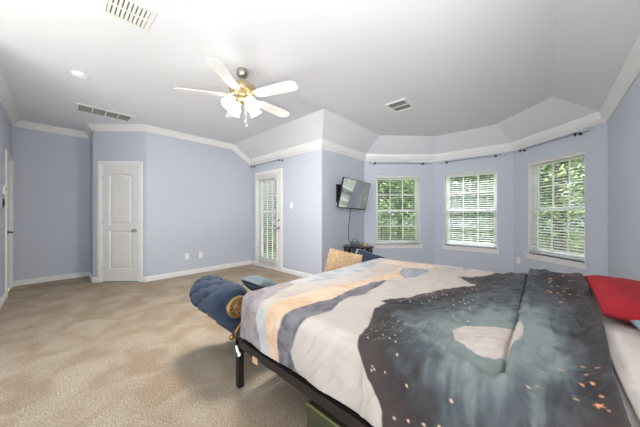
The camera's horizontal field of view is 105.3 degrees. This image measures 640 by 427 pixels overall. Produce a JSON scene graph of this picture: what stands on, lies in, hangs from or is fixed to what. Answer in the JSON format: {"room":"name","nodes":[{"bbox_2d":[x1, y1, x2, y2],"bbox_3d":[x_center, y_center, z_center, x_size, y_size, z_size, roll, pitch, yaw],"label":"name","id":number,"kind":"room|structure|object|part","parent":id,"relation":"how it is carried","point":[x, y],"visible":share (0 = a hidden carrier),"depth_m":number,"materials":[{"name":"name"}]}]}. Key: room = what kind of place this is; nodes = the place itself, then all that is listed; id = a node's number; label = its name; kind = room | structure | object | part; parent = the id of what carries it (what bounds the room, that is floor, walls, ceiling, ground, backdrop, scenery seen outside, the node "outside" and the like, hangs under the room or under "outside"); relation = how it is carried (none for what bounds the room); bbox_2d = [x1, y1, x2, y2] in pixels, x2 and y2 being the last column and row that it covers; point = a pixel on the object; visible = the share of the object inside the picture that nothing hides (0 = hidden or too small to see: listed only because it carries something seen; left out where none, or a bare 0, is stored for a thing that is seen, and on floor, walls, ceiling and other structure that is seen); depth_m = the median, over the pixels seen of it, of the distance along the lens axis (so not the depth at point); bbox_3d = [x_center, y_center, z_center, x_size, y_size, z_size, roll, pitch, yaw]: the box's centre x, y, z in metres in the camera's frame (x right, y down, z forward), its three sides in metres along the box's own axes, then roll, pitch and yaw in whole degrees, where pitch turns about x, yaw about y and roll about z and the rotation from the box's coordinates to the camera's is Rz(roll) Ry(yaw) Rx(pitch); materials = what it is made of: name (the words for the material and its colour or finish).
{"room":"bedroom","nodes":[
{"label":"bedroom","id":0,"kind":"room"},
{"bbox_2d":[0,102,11,298],"bbox_3d":[-4.052,-0.233,2.989,3.010,2.840,0.140,0,0,43],"label":"wall","id":1,"kind":"structure","parent":0,"point":[5,125],"depth_m":3.29,"materials":[{"name":"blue paint"}]},
{"bbox_2d":[0,292,6,308],"bbox_3d":[-3.665,1.142,2.737,2.100,0.090,0.015,0,0,43],"label":"baseboard","id":2,"kind":"structure","parent":1,"relation":"attached to","point":[3,298],"depth_m":3.25,"materials":[{"name":"white paint"}]},
{"bbox_2d":[3,185,6,193],"bbox_3d":[-4.301,-0.333,3.332,0.100,0.120,0.027,0,0,43],"label":"thermostat","id":3,"kind":"object","parent":1,"relation":"attached to","point":[4,186],"visible":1,"depth_m":3.30,"materials":[{"name":"white plastic"}]},
{"bbox_2d":[5,149,13,292],"bbox_3d":[-4.788,0.130,3.688,0.810,2.115,0.171,0,0,43],"label":"door","id":4,"kind":"structure","parent":1,"relation":"in","point":[9,160],"depth_m":3.94,"materials":[{"name":"white paint"}]},
{"bbox_2d":[12,126,89,280],"bbox_3d":[-4.803,-0.233,4.409,0.140,2.840,1.050,0,0,43],"label":"wall","id":5,"kind":"structure","parent":0,"point":[52,170],"depth_m":4.33,"materials":[{"name":"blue paint"}]},
{"bbox_2d":[90,132,92,275],"bbox_3d":[-4.194,-0.233,4.575,0.650,2.840,0.140,0,0,43],"label":"wall","id":6,"kind":"structure","parent":0,"point":[91,137],"depth_m":4.45,"materials":[{"name":"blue paint"}]},
{"bbox_2d":[93,131,145,276],"bbox_3d":[-3.509,-0.233,4.351,0.905,2.840,0.140,0,0,-2],"label":"wall","id":7,"kind":"structure","parent":0,"point":[107,145],"depth_m":4.28,"materials":[{"name":"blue paint"}]},
{"bbox_2d":[97,161,142,281],"bbox_3d":[-3.500,0.130,4.319,0.760,2.115,0.205,0,0,-2],"label":"door","id":8,"kind":"structure","parent":7,"relation":"in","point":[119,183],"depth_m":4.29,"materials":[{"name":"white paint"}]},
{"bbox_3d":[-3.499,-0.268,4.298,0.400,0.910,0.012,0,0,-2],"label":"panel","id":9,"kind":"part","parent":8,"relation":"part of","materials":[{"name":"white paint"}]},
{"bbox_3d":[-3.499,0.627,4.298,0.400,0.680,0.012,0,0,-2],"label":"panel","id":10,"kind":"part","parent":8,"relation":"part of","materials":[{"name":"white paint"}]},
{"bbox_2d":[0,264,309,426],"bbox_3d":[-0.410,1.247,3.133,8.050,0.120,7.250,0,0,43],"label":"floor","id":11,"kind":"structure","parent":0,"point":[75,352],"depth_m":1.93,"materials":[{"name":"beige carpet"}]},
{"bbox_2d":[14,271,96,285],"bbox_3d":[-4.471,1.142,4.139,0.714,0.090,0.983,0,0,43],"label":"baseboard","id":12,"kind":"structure","parent":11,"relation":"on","point":[80,274],"depth_m":4.30,"materials":[{"name":"white paint"}]},
{"bbox_2d":[189,275,246,339],"bbox_3d":[-0.185,0.864,2.701,0.644,0.646,2.180,0,0,43],"label":"bench","id":13,"kind":"object","parent":11,"relation":"on","point":[219,298],"visible":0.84,"depth_m":1.85,"materials":[{"name":"blue fabric"}]},
{"bbox_2d":[241,275,276,290],"bbox_3d":[-0.539,0.692,2.336,0.300,0.224,0.316,0,0,43],"label":"throw pillow","id":14,"kind":"object","parent":13,"relation":"on","point":[252,282],"visible":0.52,"depth_m":2.22,"materials":[{"name":"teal fabric"}]},
{"bbox_2d":[324,248,362,271],"bbox_3d":[0.284,0.649,3.070,0.487,0.425,0.251,0,0,18],"label":"throw pillow","id":15,"kind":"object","parent":13,"relation":"on","point":[337,259],"visible":0.58,"depth_m":3.03,"materials":[{"name":"beige fabric"}]},
{"bbox_2d":[356,249,384,261],"bbox_3d":[0.630,0.662,3.273,0.444,0.344,0.253,0,0,21],"label":"throw pillow","id":16,"kind":"object","parent":13,"relation":"on","point":[367,256],"visible":0.3,"depth_m":3.27,"materials":[{"name":"blue fabric"}]},
{"bbox_2d":[235,335,373,426],"bbox_3d":[0.807,1.014,1.664,2.070,0.347,1.899,0,0,43],"label":"frame","id":17,"kind":"object","parent":11,"relation":"on","point":[348,416],"visible":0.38,"depth_m":1.27,"materials":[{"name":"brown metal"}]},
{"bbox_3d":[-0.553,1.014,1.687,0.040,0.347,0.040,0,0,43],"label":"leg","id":18,"kind":"part","parent":17,"relation":"part of","materials":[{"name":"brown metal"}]},
{"bbox_2d":[512,295,639,426],"bbox_3d":[0.858,0.699,1.661,1.950,0.300,1.715,0,0,43],"label":"mattress","id":19,"kind":"object","parent":17,"relation":"on","point":[634,421],"visible":0.02,"depth_m":0.70,"materials":[{"name":"white fabric"}]},
{"bbox_2d":[240,258,631,426],"bbox_3d":[0.722,0.630,1.780,1.764,0.401,1.958,0,0,43],"label":"comforter","id":20,"kind":"object","parent":19,"relation":"on","point":[397,343],"visible":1,"depth_m":1.07,"materials":[{"name":"fabric"}]},
{"bbox_2d":[588,286,639,421],"bbox_3d":[1.449,0.653,1.073,0.327,0.332,1.911,0,0,43],"label":"sheet","id":21,"kind":"object","parent":19,"relation":"on","point":[623,339],"visible":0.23,"depth_m":0.90,"materials":[{"name":"beige fabric"}]},
{"bbox_2d":[584,275,639,324],"bbox_3d":[1.794,0.479,1.392,0.339,0.132,0.879,0,0,43],"label":"pillow","id":22,"kind":"object","parent":21,"relation":"on","point":[618,299],"visible":1,"depth_m":1.31,"materials":[{"name":"red fabric"}]},
{"bbox_2d":[630,320,639,330],"bbox_3d":[1.299,0.480,0.788,0.280,0.092,0.592,0,0,43],"label":"pillow","id":23,"kind":"object","parent":21,"relation":"on","point":[636,323],"visible":1,"depth_m":1.05,"materials":[{"name":"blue fabric"}]},
{"bbox_2d":[306,399,348,426],"bbox_3d":[0.320,1.101,1.304,0.603,0.173,0.591,0,0,43],"label":"storage box","id":24,"kind":"object","parent":11,"relation":"on","point":[317,416],"visible":0.21,"depth_m":1.26,"materials":[{"name":"green fabric"}]},
{"bbox_2d":[343,244,373,253],"bbox_3d":[0.714,0.884,4.565,0.570,0.605,0.570,0,0,43],"label":"side table","id":25,"kind":"object","parent":11,"relation":"on","point":[369,248],"visible":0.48,"depth_m":4.41,"materials":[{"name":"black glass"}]},
{"bbox_2d":[350,238,359,246],"bbox_3d":[0.634,0.511,4.449,0.176,0.139,0.176,0,0,43],"label":"wire basket","id":26,"kind":"object","parent":25,"relation":"on","point":[353,243],"visible":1,"depth_m":4.39,"materials":[{"name":"black metal"}]},
{"bbox_2d":[146,132,250,276],"bbox_3d":[-2.377,-0.233,5.137,0.140,2.840,2.150,0,0,43],"label":"wall","id":27,"kind":"structure","parent":0,"point":[198,195],"depth_m":4.89,"materials":[{"name":"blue paint"}]},
{"bbox_2d":[0,67,232,148],"bbox_3d":[-2.911,-1.513,4.181,2.950,0.120,3.160,0,0,43],"label":"trim","id":28,"kind":"structure","parent":27,"relation":"attached to","point":[6,100],"depth_m":4.25,"materials":[{"name":"white paint"}]},
{"bbox_2d":[143,260,254,281],"bbox_3d":[-2.311,1.142,5.002,0.180,0.090,2.143,0,0,44],"label":"baseboard","id":29,"kind":"structure","parent":27,"relation":"attached to","point":[212,268],"depth_m":4.87,"materials":[{"name":"white paint"}]},
{"bbox_2d":[251,150,315,274],"bbox_3d":[-0.829,-0.233,5.186,2.190,2.840,0.140,0,0,43],"label":"wall","id":30,"kind":"structure","parent":0,"point":[299,171],"depth_m":4.73,"materials":[{"name":"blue paint"}]},
{"bbox_2d":[248,158,282,167],"bbox_3d":[-1.200,-1.107,5.359,1.262,0.059,0.109,0,0,43],"label":"curtain rod","id":31,"kind":"object","parent":30,"relation":"attached to","point":[280,158],"visible":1,"depth_m":5.32,"materials":[{"name":"grey metal"}]},
{"bbox_2d":[255,168,282,271],"bbox_3d":[-1.103,0.115,5.405,1.000,2.145,0.190,0,0,43],"label":"door","id":32,"kind":"structure","parent":30,"relation":"in","point":[278,266],"depth_m":5.24,"materials":[{"name":"white paint"}]},
{"bbox_2d":[258,175,276,262],"bbox_3d":[-1.161,0.104,5.346,0.631,1.855,0.065,0,0,43],"label":"door blind","id":33,"kind":"object","parent":32,"relation":"attached to","point":[265,198],"visible":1,"depth_m":5.35,"materials":[{"name":"white plastic"}]},
{"bbox_2d":[0,0,639,158],"bbox_3d":[-0.398,-1.443,3.146,8.050,0.380,7.286,0,0,43],"label":"ceiling","id":34,"kind":"structure","parent":0,"point":[474,73],"depth_m":2.47,"materials":[{"name":"white paint"}]},
{"bbox_2d":[70,71,88,79],"bbox_3d":[-2.668,-1.532,2.712,0.144,0.043,0.144,0,0,43],"label":"smoke detector","id":35,"kind":"object","parent":34,"relation":"attached to","point":[79,75],"visible":1,"depth_m":2.69,"materials":[{"name":"white plastic"}]},
{"bbox_2d":[74,102,134,122],"bbox_3d":[-3.297,-1.547,3.755,0.360,0.012,0.670,0,0,43],"label":"ceiling vent","id":36,"kind":"object","parent":34,"relation":"in","point":[79,107],"visible":1,"depth_m":3.73,"materials":[{"name":"white metal"}]},
{"bbox_2d":[100,0,156,32],"bbox_3d":[-1.462,-1.547,1.866,0.300,0.012,0.300,0,0,43],"label":"ceiling vent","id":37,"kind":"object","parent":34,"relation":"in","point":[133,13],"visible":1,"depth_m":1.87,"materials":[{"name":"white metal"}]},
{"bbox_2d":[174,57,297,126],"bbox_3d":[-0.809,-1.246,2.681,1.263,0.614,1.223,0,0,43],"label":"ceiling fan","id":38,"kind":"object","parent":34,"relation":"hanging from","point":[243,91],"visible":1,"depth_m":2.55,"materials":[{"name":"white wood"}]},
{"bbox_3d":[-1.239,-1.268,2.541,0.490,0.037,0.139,0,0,-14],"label":"blade","id":39,"kind":"part","parent":38,"relation":"part of","materials":[{"name":"white wood"}]},
{"bbox_3d":[-0.866,-1.268,2.227,0.139,0.037,0.490,0,0,4],"label":"blade","id":40,"kind":"part","parent":38,"relation":"part of","materials":[{"name":"white wood"}]},
{"bbox_3d":[-0.939,-1.157,2.520,0.132,0.146,0.142,0,0,43],"label":"lamp shade","id":41,"kind":"part","parent":38,"relation":"part of","materials":[{"name":"white glass"}]},
{"bbox_3d":[-1.056,-1.268,2.993,0.139,0.037,0.490,0,0,-32],"label":"blade","id":42,"kind":"part","parent":38,"relation":"part of","materials":[{"name":"white"}]},
{"bbox_3d":[-0.957,-1.157,2.744,0.142,0.146,0.132,0,0,43],"label":"lamp shade","id":43,"kind":"part","parent":38,"relation":"part of","materials":[{"name":"white glass"}]},
{"bbox_3d":[-0.715,-1.157,2.538,0.142,0.146,0.132,0,0,43],"label":"lamp shade","id":44,"kind":"part","parent":38,"relation":"part of","materials":[{"name":"white glass"}]},
{"bbox_3d":[-0.733,-1.157,2.761,0.132,0.146,0.142,0,0,43],"label":"lamp shade","id":45,"kind":"part","parent":38,"relation":"part of","materials":[{"name":"white glass"}]},
{"bbox_3d":[-0.573,-1.268,2.960,0.142,0.037,0.492,0,0,43],"label":"blade","id":46,"kind":"part","parent":38,"relation":"part of","materials":[{"name":"white wood"}]},
{"bbox_3d":[-0.452,-1.268,2.484,0.490,0.037,0.139,0,0,22],"label":"blade","id":47,"kind":"part","parent":38,"relation":"part of","materials":[{"name":"white wood"}]},
{"bbox_2d":[384,98,414,112],"bbox_3d":[1.143,-1.547,3.496,0.300,0.012,0.350,0,0,43],"label":"ceiling vent","id":48,"kind":"object","parent":34,"relation":"in","point":[403,104],"visible":1,"depth_m":3.49,"materials":[{"name":"white metal"}]},
{"bbox_2d":[316,149,363,273],"bbox_3d":[0.462,-0.233,4.866,0.140,2.840,1.420,0,0,43],"label":"wall","id":49,"kind":"structure","parent":0,"point":[332,222],"depth_m":4.51,"materials":[{"name":"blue paint"}]},
{"bbox_2d":[336,177,370,209],"bbox_3d":[0.639,-0.381,4.781,0.260,0.577,0.965,0,0,41],"label":"television","id":50,"kind":"object","parent":49,"relation":"attached to","point":[352,193],"visible":1,"depth_m":4.66,"materials":[{"name":"black plastic"}]},
{"bbox_3d":[0.382,-0.393,4.654,0.030,0.340,0.200,0,0,43],"label":"mount plate","id":51,"kind":"part","parent":50,"relation":"part of","materials":[{"name":"black plastic"}]},
{"bbox_2d":[364,161,433,263],"bbox_3d":[1.735,-0.233,5.405,1.656,2.840,0.140,0,0,-2],"label":"wall","id":52,"kind":"structure","parent":0,"point":[425,254],"depth_m":5.34,"materials":[{"name":"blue paint"}]},
{"bbox_2d":[374,175,422,247],"bbox_3d":[1.705,-0.051,5.387,1.065,1.585,0.195,0,0,-2],"label":"window","id":53,"kind":"structure","parent":52,"relation":"in","point":[417,181],"depth_m":5.42,"materials":[{"name":"white plastic"}]},
{"bbox_3d":[1.702,-0.430,5.457,0.905,0.755,0.024,0,0,-2],"label":"sash","id":54,"kind":"part","parent":53,"relation":"part of","materials":[{"name":"white plastic"}]},
{"bbox_3d":[1.703,0.262,5.435,0.905,0.720,0.024,0,0,-2],"label":"sash","id":55,"kind":"part","parent":53,"relation":"part of","materials":[{"name":"glass"}]},
{"bbox_2d":[376,176,418,242],"bbox_3d":[1.706,-0.098,5.372,0.951,1.474,0.073,0,0,-2],"label":"window blind","id":56,"kind":"object","parent":53,"relation":"attached to","point":[377,177],"visible":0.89,"depth_m":5.36,"materials":[{"name":"white plastic"}]},
{"bbox_3d":[1.705,0.630,5.379,0.947,0.018,0.050,0,0,-2],"label":"rail","id":57,"kind":"part","parent":56,"relation":"part of","materials":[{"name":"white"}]},
{"bbox_3d":[1.706,0.669,5.354,1.065,0.025,0.129,0,0,-2],"label":"sill","id":58,"kind":"part","parent":53,"relation":"part of","materials":[{"name":"white paint"}]},
{"bbox_2d":[370,162,432,164],"bbox_3d":[1.742,-1.093,5.281,1.372,0.059,0.109,0,0,-2],"label":"curtain rod","id":59,"kind":"object","parent":52,"relation":"attached to","point":[370,162],"visible":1,"depth_m":5.26,"materials":[{"name":"grey metal"}]},
{"bbox_2d":[434,151,513,272],"bbox_3d":[3.066,-0.233,4.954,1.470,2.840,0.140,0,0,43],"label":"wall","id":60,"kind":"structure","parent":0,"point":[503,262],"depth_m":4.76,"materials":[{"name":"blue paint"}]},
{"bbox_2d":[442,169,499,253],"bbox_3d":[3.039,-0.060,4.955,1.010,1.605,0.195,0,0,43],"label":"window","id":61,"kind":"structure","parent":60,"relation":"in","point":[447,179],"depth_m":4.96,"materials":[{"name":"white plastic"}]},
{"bbox_2d":[445,169,496,247],"bbox_3d":[3.030,-0.108,4.944,0.896,1.494,0.073,0,0,43],"label":"window blind","id":62,"kind":"object","parent":61,"relation":"attached to","point":[492,170],"visible":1,"depth_m":4.92,"materials":[{"name":"white plastic"}]},
{"bbox_3d":[3.034,0.630,4.949,0.892,0.018,0.050,0,0,43],"label":"rail","id":63,"kind":"part","parent":62,"relation":"part of","materials":[{"name":"white plastic"}]},
{"bbox_3d":[3.017,0.669,4.930,1.010,0.025,0.129,0,0,43],"label":"sill","id":64,"kind":"part","parent":61,"relation":"part of","materials":[{"name":"white paint"}]},
{"bbox_3d":[3.087,-0.446,5.006,0.850,0.765,0.024,0,0,43],"label":"sash","id":65,"kind":"part","parent":61,"relation":"part of","materials":[{"name":"white plastic"}]},
{"bbox_3d":[3.072,0.257,4.990,0.850,0.730,0.024,0,0,43],"label":"sash","id":66,"kind":"part","parent":61,"relation":"part of","materials":[{"name":"glass"}]},
{"bbox_2d":[440,153,506,163],"bbox_3d":[2.996,-1.093,4.849,1.142,0.059,0.109,0,0,43],"label":"curtain rod","id":67,"kind":"object","parent":60,"relation":"attached to","point":[495,155],"visible":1,"depth_m":4.77,"materials":[{"name":"grey metal"}]},
{"bbox_2d":[514,122,607,285],"bbox_3d":[3.620,-0.233,3.741,0.140,2.840,1.500,0,0,-2],"label":"wall","id":68,"kind":"structure","parent":0,"point":[594,142],"depth_m":3.27,"materials":[{"name":"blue paint"}]},
{"bbox_2d":[282,264,504,277],"bbox_3d":[1.845,1.142,2.914,4.012,0.090,5.403,0,0,-15],"label":"baseboard","id":69,"kind":"structure","parent":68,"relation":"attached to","point":[285,270],"depth_m":4.79,"materials":[{"name":"white paint"}]},
{"bbox_2d":[232,35,639,165],"bbox_3d":[0.313,-1.378,3.724,5.730,0.450,5.400,0,0,43],"label":"trim","id":70,"kind":"structure","parent":68,"relation":"attached to","point":[630,70],"depth_m":4.28,"materials":[{"name":"white paint"}]},
{"bbox_2d":[514,129,588,152],"bbox_3d":[3.495,-1.093,3.751,0.109,0.059,1.162,0,0,-2],"label":"curtain rod","id":71,"kind":"object","parent":68,"relation":"attached to","point":[584,130],"visible":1,"depth_m":3.55,"materials":[{"name":"grey metal"}]},
{"bbox_2d":[523,150,588,269],"bbox_3d":[3.603,-0.066,3.721,0.195,1.615,0.950,0,0,-2],"label":"window","id":72,"kind":"structure","parent":68,"relation":"in","point":[577,264],"depth_m":3.93,"materials":[{"name":"white plastic"}]},
{"bbox_3d":[3.570,0.669,3.719,0.129,0.025,0.950,0,0,-2],"label":"sill","id":73,"kind":"part","parent":72,"relation":"part of","materials":[{"name":"white paint"}]},
{"bbox_2d":[530,150,584,260],"bbox_3d":[3.589,-0.113,3.720,0.073,1.504,0.836,0,0,-2],"label":"window blind","id":74,"kind":"object","parent":72,"relation":"attached to","point":[581,153],"visible":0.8,"depth_m":3.68,"materials":[{"name":"white plastic"}]},
{"bbox_3d":[3.596,0.630,3.720,0.050,0.018,0.832,0,0,-2],"label":"rail","id":75,"kind":"part","parent":74,"relation":"part of","materials":[{"name":"white plastic"}]},
{"bbox_3d":[3.668,-0.108,3.723,0.065,1.530,0.860,0,0,-2],"label":"frame","id":76,"kind":"part","parent":72,"relation":"part of","materials":[{"name":"white plastic"}]},
{"bbox_3d":[3.652,0.255,3.723,0.024,0.735,0.790,0,0,-2],"label":"sash","id":77,"kind":"part","parent":72,"relation":"part of","materials":[{"name":"white plastic"}]},
{"bbox_3d":[3.674,-0.453,3.724,0.024,0.770,0.790,0,0,-2],"label":"sash","id":78,"kind":"part","parent":72,"relation":"part of","materials":[{"name":"white plastic"}]},
{"bbox_2d":[608,74,639,280],"bbox_3d":[2.152,-0.233,1.389,0.140,2.840,4.460,0,0,43],"label":"wall","id":79,"kind":"structure","parent":0,"point":[624,123],"depth_m":2.39,"materials":[{"name":"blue paint"}]},
{"label":"outside","id":80,"kind":"structure","parent":0,"visible":0},
{"bbox_2d":[7,225,584,293],"bbox_3d":[-0.343,1.457,8.478,40.000,0.260,40.000,0,0,43],"label":"ground","id":81,"kind":"structure","parent":80,"point":[404,227],"depth_m":12.34,"materials":[{"name":"green plant"}]},
{"bbox_2d":[263,182,275,248],"bbox_3d":[-2.154,-1.069,9.102,4.808,4.827,4.380,0,0,43],"label":"leafy tree","id":82,"kind":"object","parent":81,"relation":"on","point":[264,182],"visible":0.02,"depth_m":8.85,"materials":[{"name":"green plant"}]},
{"bbox_2d":[378,180,414,239],"bbox_3d":[2.497,-1.240,9.436,4.500,5.154,3.602,0,0,5],"label":"leafy tree","id":83,"kind":"object","parent":81,"relation":"on","point":[384,219],"visible":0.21,"depth_m":9.19,"materials":[{"name":"green plant"}]},
{"bbox_2d":[378,178,460,239],"bbox_3d":[4.042,-2.434,12.485,6.794,7.530,5.812,0,0,-18],"label":"leafy tree","id":84,"kind":"object","parent":81,"relation":"on","point":[398,223],"visible":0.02,"depth_m":12.14,"materials":[{"name":"green plant"}]},
{"bbox_2d":[380,176,493,239],"bbox_3d":[4.749,-1.242,9.560,4.829,5.146,4.919,0,0,20],"label":"leafy tree","id":85,"kind":"object","parent":81,"relation":"on","point":[409,192],"visible":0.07,"depth_m":8.99,"materials":[{"name":"green plant"}]},
{"bbox_2d":[410,172,564,243],"bbox_3d":[5.268,-1.134,7.949,4.279,4.941,3.847,0,0,-24],"label":"leafy tree","id":86,"kind":"object","parent":81,"relation":"on","point":[474,182],"visible":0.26,"depth_m":7.70,"materials":[{"name":"green plant"}]},
{"bbox_2d":[450,159,584,249],"bbox_3d":[7.320,-2.007,9.553,6.766,6.804,7.658,0,0,12],"label":"leafy tree","id":87,"kind":"object","parent":81,"relation":"on","point":[576,159],"visible":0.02,"depth_m":8.53,"materials":[{"name":"green plant"}]},
{"bbox_2d":[470,158,584,254],"bbox_3d":[7.006,-1.323,7.134,4.546,5.352,4.674,0,0,-18],"label":"leafy tree","id":88,"kind":"object","parent":81,"relation":"on","point":[563,163],"visible":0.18,"depth_m":6.92,"materials":[{"name":"green plant"}]},
{"bbox_2d":[546,158,584,239],"bbox_3d":[6.796,-0.966,5.022,3.758,4.646,3.158,0,0,-13],"label":"leafy tree","id":89,"kind":"object","parent":81,"relation":"on","point":[578,165],"visible":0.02,"depth_m":5.42,"materials":[{"name":"green plant"}]}
]}

